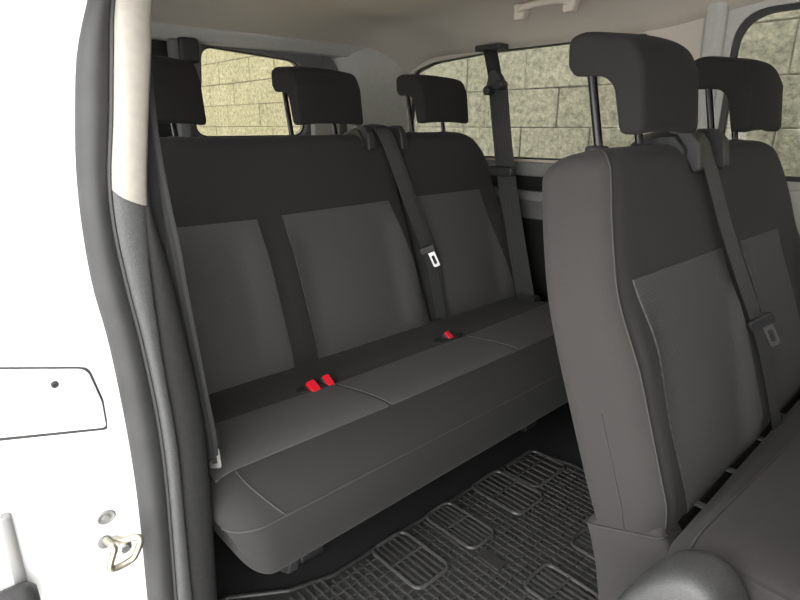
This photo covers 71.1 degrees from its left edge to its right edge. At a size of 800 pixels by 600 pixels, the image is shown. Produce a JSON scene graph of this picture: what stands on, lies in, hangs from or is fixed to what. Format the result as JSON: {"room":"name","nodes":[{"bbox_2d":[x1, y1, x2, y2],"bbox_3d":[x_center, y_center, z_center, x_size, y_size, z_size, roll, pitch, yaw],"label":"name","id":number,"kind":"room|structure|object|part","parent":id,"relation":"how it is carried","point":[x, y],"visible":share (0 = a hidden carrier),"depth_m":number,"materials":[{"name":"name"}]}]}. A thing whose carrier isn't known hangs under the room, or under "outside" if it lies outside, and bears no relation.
{"room":"vehicle interior","nodes":[
{"label":"vehicle interior","id":0,"kind":"room"},
{"bbox_2d":[0,0,146,599],"bbox_3d":[-0.536,0.208,0.847,0.418,1.400,0.035,-15,23,-40],"label":"wall","id":1,"kind":"structure","parent":0,"point":[54,489],"depth_m":0.80,"materials":[{"name":"white paint"}]},
{"bbox_2d":[0,512,27,583],"bbox_3d":[-0.573,0.594,0.898,0.016,0.592,0.016,-15,23,-40],"label":"post","id":2,"kind":"object","parent":1,"relation":"attached to","point":[7,527],"visible":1,"depth_m":0.82,"materials":[{"name":"grey paint"}]},
{"bbox_2d":[0,581,40,599],"bbox_3d":[-0.576,0.455,0.818,0.084,0.068,0.044,-15,23,-40],"label":"buffer","id":3,"kind":"object","parent":1,"relation":"attached to","point":[27,590],"visible":1,"depth_m":0.82,"materials":[{"name":"black plastic"}]},
{"bbox_2d":[0,367,106,440],"bbox_3d":[-0.554,0.143,0.779,0.251,0.181,0.016,-15,23,-40],"label":"access cover","id":4,"kind":"object","parent":1,"relation":"attached to","point":[34,401],"visible":1,"depth_m":0.82,"materials":[{"name":"white paint"}]},
{"bbox_2d":[96,510,115,524],"bbox_3d":[-0.481,0.357,0.917,0.029,0.025,0.005,-15,23,-40],"label":"bolt","id":5,"kind":"object","parent":1,"relation":"attached to","point":[107,516],"visible":1,"depth_m":0.92,"materials":[{"name":"grey paint"}]},
{"bbox_2d":[75,0,177,599],"bbox_3d":[-0.411,0.184,0.921,0.129,1.402,0.028,-15,23,-40],"label":"seal","id":6,"kind":"object","parent":1,"relation":"attached to","point":[94,72],"visible":1,"depth_m":0.83,"materials":[{"name":"rubber"}]},
{"bbox_2d":[112,0,152,205],"bbox_3d":[-0.385,-0.354,0.798,0.116,0.429,0.082,-15,23,-40],"label":"trim","id":7,"kind":"structure","parent":1,"relation":"attached to","point":[132,18],"depth_m":0.78,"materials":[{"name":"beige plastic"}]},
{"bbox_2d":[149,64,221,467],"bbox_3d":[-0.375,-0.092,0.923,0.089,0.875,0.041,-15,23,-40],"label":"belt","id":8,"kind":"object","parent":1,"relation":"attached to","point":[173,248],"visible":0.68,"depth_m":0.93,"materials":[{"name":"black fabric"}]},
{"bbox_3d":[-0.352,0.300,1.064,0.023,0.042,0.005,-1,17,-3],"label":"latch plate","id":9,"kind":"part","parent":8,"relation":"part of","materials":[{"name":"silver metal"}]},
{"bbox_2d":[97,534,143,572],"bbox_3d":[-0.460,0.413,0.930,0.063,0.050,0.040,-15,23,-40],"label":"door latch","id":10,"kind":"object","parent":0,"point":[105,541],"depth_m":0.93,"materials":[{"name":"metal"}]},
{"bbox_2d":[147,117,166,255],"bbox_3d":[-0.834,-0.040,1.389,0.058,1.450,1.300,-15,23,-40],"label":"wall","id":11,"kind":"structure","parent":0,"point":[151,167],"depth_m":0.86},
{"bbox_2d":[112,191,192,599],"bbox_3d":[-0.416,0.329,0.987,0.060,1.085,0.072,-15,23,-40],"label":"trim","id":12,"kind":"structure","parent":11,"relation":"attached to","point":[130,217],"depth_m":0.88,"materials":[{"name":"plastic"}]},
{"bbox_2d":[145,171,217,599],"bbox_3d":[-0.395,0.318,1.021,0.074,1.085,0.088,-15,23,-40],"label":"trim","id":13,"kind":"structure","parent":11,"relation":"attached to","point":[181,380],"depth_m":0.96,"materials":[{"name":"grey plastic"}]},
{"bbox_2d":[214,402,583,599],"bbox_3d":[0.455,0.706,1.367,1.830,0.059,3.600,-15,23,-40],"label":"floor","id":14,"kind":"structure","parent":0,"point":[553,435],"depth_m":1.59,"materials":[{"name":"black carpet"}]},
{"bbox_2d":[151,55,567,573],"bbox_3d":[-0.009,-0.061,1.669,1.565,1.224,0.759,-15,23,-40],"label":"seat","id":15,"kind":"object","parent":14,"relation":"on","point":[303,261],"visible":0.75,"depth_m":1.54,"materials":[{"name":"grey fabric"}]},
{"bbox_3d":[-0.583,-0.445,1.444,0.015,0.243,0.067,-15,23,-40],"label":"headrest post","id":16,"kind":"part","parent":15,"relation":"part of","materials":[{"name":"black metal"}]},
{"bbox_3d":[-0.503,0.031,1.425,0.445,0.428,0.128,-15,23,-40],"label":"fabric panel","id":17,"kind":"part","parent":15,"relation":"part of","materials":[{"name":"grey fabric"}]},
{"bbox_3d":[-0.327,-0.515,1.669,0.015,0.243,0.067,-15,23,-40],"label":"headrest post","id":18,"kind":"part","parent":15,"relation":"part of","materials":[{"name":"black metal"}]},
{"bbox_3d":[-0.351,-0.131,1.636,1.045,0.667,0.285,-15,23,-40],"label":"backrest","id":19,"kind":"part","parent":15,"relation":"part of","materials":[{"name":"grey fabric"}]},
{"bbox_3d":[-0.254,0.284,1.287,0.448,0.033,0.194,-15,23,-40],"label":"fabric panel","id":20,"kind":"part","parent":15,"relation":"part of","materials":[{"name":"grey fabric"}]},
{"bbox_3d":[-0.302,0.536,1.473,0.070,0.200,0.245,-15,23,-40],"label":"leg","id":21,"kind":"part","parent":15,"relation":"part of","materials":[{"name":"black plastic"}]},
{"bbox_2d":[302,379,320,391],"bbox_3d":[-0.225,0.222,1.426,0.046,0.035,0.026,11,20,31],"label":"seat belt buckle","id":22,"kind":"object","parent":15,"relation":"on","point":[312,385],"visible":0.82,"depth_m":1.42,"materials":[{"name":"red plastic"}]},
{"bbox_2d":[318,374,334,385],"bbox_3d":[-0.191,0.212,1.458,0.046,0.035,0.026,15,23,39],"label":"seat belt buckle","id":23,"kind":"object","parent":15,"relation":"on","point":[326,379],"visible":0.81,"depth_m":1.45,"materials":[{"name":"red plastic"}]},
{"bbox_3d":[-0.207,-0.548,1.773,0.015,0.243,0.067,-15,23,-40],"label":"headrest post","id":24,"kind":"part","parent":15,"relation":"part of","materials":[{"name":"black metal"}]},
{"bbox_3d":[-0.113,-0.078,1.766,0.507,0.434,0.129,-15,23,-40],"label":"fabric panel","id":25,"kind":"part","parent":15,"relation":"part of","materials":[{"name":"grey fabric"}]},
{"bbox_3d":[-0.109,-0.514,1.782,0.026,0.079,0.068,-15,23,-40],"label":"guide arm","id":26,"kind":"part","parent":15,"relation":"part of","materials":[{"name":"black plastic"}]},
{"bbox_2d":[209,296,567,573],"bbox_3d":[0.089,0.266,1.683,1.525,0.227,0.504,-15,23,-40],"label":"seat cushion","id":27,"kind":"object","parent":15,"relation":"on","point":[407,405],"depth_m":1.37,"materials":[{"name":"grey fabric"}]},
{"bbox_3d":[-0.005,-0.543,1.873,0.026,0.079,0.068,-15,23,-40],"label":"guide arm","id":28,"kind":"part","parent":15,"relation":"part of","materials":[{"name":"black plastic"}]},
{"bbox_2d":[370,126,446,317],"bbox_3d":[0.026,-0.257,1.899,0.287,0.635,0.086,4,18,13],"label":"belt","id":29,"kind":"object","parent":15,"relation":"on","point":[395,159],"visible":0.98,"depth_m":1.89,"materials":[{"name":"black fabric"}]},
{"bbox_3d":[0.115,-0.141,1.907,0.042,0.059,0.003,0,17,0],"label":"latch plate","id":30,"kind":"part","parent":29,"relation":"part of","materials":[{"name":"silver metal"}]},
{"bbox_3d":[0.041,-0.621,1.990,0.015,0.243,0.067,-15,23,-40],"label":"headrest post","id":31,"kind":"part","parent":15,"relation":"part of","materials":[{"name":"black metal"}]},
{"bbox_3d":[0.093,0.190,1.575,0.557,0.024,0.172,-15,23,-40],"label":"fabric panel","id":32,"kind":"part","parent":15,"relation":"part of","materials":[{"name":"grey fabric"}]},
{"bbox_3d":[0.161,-0.654,2.095,0.015,0.243,0.067,-15,23,-40],"label":"headrest post","id":33,"kind":"part","parent":15,"relation":"part of","materials":[{"name":"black metal"}]},
{"bbox_2d":[440,331,452,337],"bbox_3d":[0.151,0.116,1.770,0.046,0.035,0.026,12,21,34],"label":"seat belt buckle","id":34,"kind":"object","parent":15,"relation":"on","point":[447,334],"visible":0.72,"depth_m":1.76,"materials":[{"name":"red plastic"}]},
{"bbox_3d":[0.203,-0.285,2.121,0.580,0.673,0.287,-15,23,-40],"label":"backrest","id":35,"kind":"part","parent":15,"relation":"part of","materials":[{"name":"grey fabric"}]},
{"bbox_3d":[0.247,-0.179,2.084,0.465,0.435,0.136,-15,23,-40],"label":"fabric panel","id":36,"kind":"part","parent":15,"relation":"part of","materials":[{"name":"grey fabric"}]},
{"bbox_3d":[0.460,0.089,1.911,0.552,0.031,0.194,-15,23,-40],"label":"fabric panel","id":37,"kind":"part","parent":15,"relation":"part of","materials":[{"name":"grey fabric"}]},
{"bbox_3d":[0.391,0.347,2.079,0.070,0.200,0.245,-15,23,-40],"label":"leg","id":38,"kind":"part","parent":15,"relation":"part of","materials":[{"name":"black plastic"}]},
{"bbox_2d":[219,450,598,599],"bbox_3d":[0.200,0.671,1.345,1.170,0.019,0.740,-15,23,-40],"label":"rubber floor mat","id":39,"kind":"object","parent":14,"relation":"on","point":[520,531],"visible":0.81,"depth_m":1.43,"materials":[{"name":"black rubber"}]},
{"bbox_3d":[0.231,0.651,1.402,0.037,0.006,0.067,-15,23,-40],"label":"blank plate","id":40,"kind":"part","parent":39,"relation":"part of","materials":[{"name":"black rubber"}]},
{"bbox_2d":[542,32,799,599],"bbox_3d":[0.851,0.132,1.085,1.199,1.204,0.825,-15,23,-40],"label":"seat","id":41,"kind":"object","parent":14,"relation":"on","point":[694,491],"visible":0.96,"depth_m":0.97,"materials":[{"name":"grey fabric"}]},
{"bbox_3d":[0.337,-0.287,0.958,0.015,0.243,0.067,-15,23,-40],"label":"headrest post","id":42,"kind":"part","parent":41,"relation":"part of","materials":[{"name":"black metal"}]},
{"bbox_3d":[0.345,0.093,0.966,0.096,0.677,0.291,-15,23,-40],"label":"panel","id":43,"kind":"part","parent":41,"relation":"part of","materials":[{"name":"grey fabric"}]},
{"bbox_3d":[0.449,-0.318,1.056,0.015,0.243,0.067,-15,23,-40],"label":"headrest post","id":44,"kind":"part","parent":41,"relation":"part of","materials":[{"name":"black metal"}]},
{"bbox_3d":[0.543,-0.283,1.060,0.026,0.079,0.068,-15,23,-40],"label":"guide arm","id":45,"kind":"part","parent":41,"relation":"part of","materials":[{"name":"black plastic"}]},
{"bbox_3d":[0.588,0.142,1.087,0.477,0.440,0.132,-15,23,-40],"label":"fabric panel","id":46,"kind":"part","parent":41,"relation":"part of","materials":[{"name":"grey fabric"}]},
{"bbox_3d":[0.715,-0.011,1.283,1.086,0.674,0.298,-15,23,-40],"label":"backrest","id":47,"kind":"part","parent":41,"relation":"part of","materials":[{"name":"grey fabric"}]},
{"bbox_3d":[0.717,-0.391,1.290,0.015,0.243,0.067,-15,23,-40],"label":"headrest post","id":48,"kind":"part","parent":41,"relation":"part of","materials":[{"name":"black metal"}]},
{"bbox_3d":[0.638,-0.309,1.143,0.026,0.079,0.068,-15,23,-40],"label":"guide arm","id":49,"kind":"part","parent":41,"relation":"part of","materials":[{"name":"black plastic"}]},
{"bbox_2d":[668,399,799,599],"bbox_3d":[0.984,0.419,1.083,1.080,0.223,0.516,-15,23,-40],"label":"seat cushion","id":50,"kind":"object","parent":41,"relation":"on","point":[752,522],"depth_m":0.92,"materials":[{"name":"grey fabric"}]},
{"bbox_3d":[0.829,-0.421,1.388,0.015,0.243,0.067,-15,23,-40],"label":"headrest post","id":51,"kind":"part","parent":41,"relation":"part of","materials":[{"name":"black metal"}]},
{"bbox_2d":[697,132,781,429],"bbox_3d":[0.697,-0.015,1.177,0.357,0.649,0.071,0,17,-1],"label":"belt","id":52,"kind":"object","parent":41,"relation":"on","point":[759,324],"visible":0.91,"depth_m":1.17,"materials":[{"name":"black fabric"}]},
{"bbox_3d":[0.785,0.072,1.185,0.046,0.058,0.003,0,17,0],"label":"latch plate","id":53,"kind":"part","parent":52,"relation":"part of","materials":[{"name":"silver metal"}]},
{"bbox_3d":[0.952,0.337,1.057,1.027,0.058,0.394,-15,23,-40],"label":"fabric panel","id":54,"kind":"part","parent":41,"relation":"part of","materials":[{"name":"grey fabric"}]},
{"bbox_3d":[0.942,0.047,1.397,0.428,0.437,0.128,-15,23,-40],"label":"fabric panel","id":55,"kind":"part","parent":41,"relation":"part of","materials":[{"name":"grey fabric"}]},
{"bbox_2d":[151,0,766,72],"bbox_3d":[0.530,-0.607,0.895,1.800,0.393,3.510,-15,23,-40],"label":"ceiling","id":56,"kind":"structure","parent":0,"point":[411,33],"depth_m":2.01,"materials":[{"name":"beige fabric"}]},
{"bbox_2d":[514,0,580,20],"bbox_3d":[0.464,-0.934,1.792,0.063,0.048,0.238,-15,23,-40],"label":"handle","id":57,"kind":"object","parent":56,"relation":"attached to","point":[521,11],"visible":1,"depth_m":1.77,"materials":[{"name":"beige plastic"}]},
{"bbox_2d":[407,0,799,399],"bbox_3d":[1.138,-0.142,1.701,0.070,1.480,3.520,-15,23,-40],"label":"panel","id":58,"kind":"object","parent":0,"point":[533,229],"depth_m":1.91,"materials":[{"name":"grey plastic"}]},
{"bbox_2d":[330,48,414,132],"bbox_3d":[-0.123,-0.858,2.626,0.471,0.576,0.173,-15,23,-40],"label":"trim","id":59,"kind":"structure","parent":58,"relation":"attached to","point":[376,74],"depth_m":2.55,"materials":[{"name":"grey plastic"}]},
{"bbox_2d":[475,43,539,302],"bbox_3d":[0.424,-0.497,2.205,0.160,0.967,0.420,-15,23,-40],"label":"belt","id":60,"kind":"object","parent":58,"relation":"attached to","point":[496,87],"visible":0.97,"depth_m":2.16,"materials":[{"name":"black woven fabric webbing"},{"name":"black plastic"}]},
{"bbox_3d":[0.339,-0.793,2.121,0.045,0.033,0.034,-15,23,-40],"label":"guide knob","id":61,"kind":"part","parent":60,"relation":"part of","materials":[{"name":"black plastic"}]},
{"bbox_3d":[0.375,-0.798,2.079,0.045,0.033,0.034,-15,23,-40],"label":"guide knob","id":62,"kind":"part","parent":60,"relation":"part of","materials":[{"name":"black plastic"}]},
{"bbox_2d":[494,187,542,201],"bbox_3d":[0.439,-0.449,2.341,0.072,0.035,1.500,-15,23,-40],"label":"trim","id":63,"kind":"structure","parent":58,"relation":"attached to","point":[523,194],"depth_m":2.23,"materials":[{"name":"grey plastic"}]},
{"bbox_2d":[497,197,542,219],"bbox_3d":[0.447,-0.400,2.364,0.050,0.078,1.500,-15,23,-40],"label":"trim","id":64,"kind":"structure","parent":58,"relation":"attached to","point":[529,209],"depth_m":2.25,"materials":[{"name":"grey plastic"}]},
{"bbox_2d":[487,160,553,176],"bbox_3d":[0.443,-0.548,2.314,0.042,0.054,1.500,-15,23,-40],"label":"trim","id":65,"kind":"structure","parent":58,"relation":"attached to","point":[536,169],"depth_m":2.21,"materials":[{"name":"grey plastic"}]},
{"bbox_2d":[411,34,646,159],"bbox_3d":[0.443,-0.788,2.280,0.020,0.438,1.168,-15,23,-40],"label":"window","id":66,"kind":"structure","parent":58,"relation":"in","point":[433,64],"depth_m":2.29,"materials":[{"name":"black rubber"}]},
{"bbox_2d":[697,2,728,128],"bbox_3d":[0.935,-0.620,1.723,0.067,0.560,0.064,-15,23,-40],"label":"trim","id":67,"kind":"structure","parent":58,"relation":"attached to","point":[717,14],"depth_m":1.65,"materials":[{"name":"grey plastic"}]},
{"bbox_2d":[719,2,799,181],"bbox_3d":[1.396,-0.482,1.271,0.020,0.515,1.258,-15,23,-40],"label":"window","id":68,"kind":"structure","parent":58,"relation":"in","point":[754,17],"depth_m":1.62,"materials":[{"name":"black rubber"}]},
{"bbox_2d":[789,189,799,234],"bbox_3d":[1.626,0.024,1.141,0.060,0.375,2.000,-15,23,-40],"label":"trim","id":69,"kind":"structure","parent":58,"relation":"attached to","point":[794,194],"depth_m":1.58,"materials":[{"name":"grey plastic"}]},
{"bbox_3d":[-0.666,-0.407,2.317,1.810,1.620,0.040,-15,23,-40],"label":"wall","id":70,"kind":"structure","parent":0,"visible":0},
{"bbox_2d":[151,39,171,136],"bbox_3d":[-1.052,-0.218,1.970,0.638,1.345,0.050,-15,23,-40],"label":"door","id":71,"kind":"structure","parent":70,"relation":"in","point":[158,47],"depth_m":1.95,"materials":[{"name":"black plastic"}]},
{"bbox_2d":[166,38,192,136],"bbox_3d":[-0.786,-0.700,2.013,0.050,0.440,0.033,-15,23,-40],"label":"door frame","id":72,"kind":"structure","parent":70,"relation":"attached to","point":[185,130],"depth_m":1.95,"materials":[{"name":"grey plastic"}]},
{"bbox_2d":[177,37,199,63],"bbox_3d":[-0.750,-0.882,1.978,0.070,0.083,0.046,-15,23,-40],"label":"trim","id":73,"kind":"structure","parent":70,"relation":"attached to","point":[188,47],"depth_m":1.96,"materials":[{"name":"black plastic"}]},
{"bbox_2d":[151,21,364,58],"bbox_3d":[-0.659,-0.985,2.074,1.660,0.093,0.098,-15,23,-40],"label":"trim","id":74,"kind":"structure","parent":70,"relation":"attached to","point":[159,30],"depth_m":2.12,"materials":[{"name":"grey plastic"}]},
{"bbox_2d":[191,44,346,136],"bbox_3d":[-0.504,-0.367,2.449,0.835,1.345,0.050,-15,23,-40],"label":"door","id":75,"kind":"structure","parent":70,"relation":"in","point":[302,60],"depth_m":2.30,"materials":[{"name":"grey plastic"}]},
{"bbox_2d":[196,47,303,136],"bbox_3d":[-0.596,-0.815,2.223,0.499,0.340,0.020,-15,23,-40],"label":"window","id":76,"kind":"structure","parent":75,"relation":"attached to","point":[293,63],"depth_m":2.22,"materials":[{"name":"black rubber"}]},
{"bbox_2d":[311,124,339,134],"bbox_3d":[-0.325,-0.724,2.452,0.145,0.105,0.028,-15,23,-40],"label":"door frame","id":77,"kind":"structure","parent":70,"relation":"attached to","point":[316,129],"depth_m":2.42,"materials":[{"name":"grey plastic"}]},
{"bbox_3d":[-3.133,1.229,1.638,13.000,0.100,22.000,-15,23,-40],"label":"ground","id":78,"kind":"structure","parent":0,"visible":0},
{"bbox_2d":[197,10,799,176],"bbox_3d":[0.120,-1.453,4.598,0.308,3.260,18.100,-15,23,-40],"label":"wall","id":79,"kind":"structure","parent":78,"relation":"on","point":[549,105],"depth_m":3.59,"materials":[{"name":"grey stone"}]}
]}

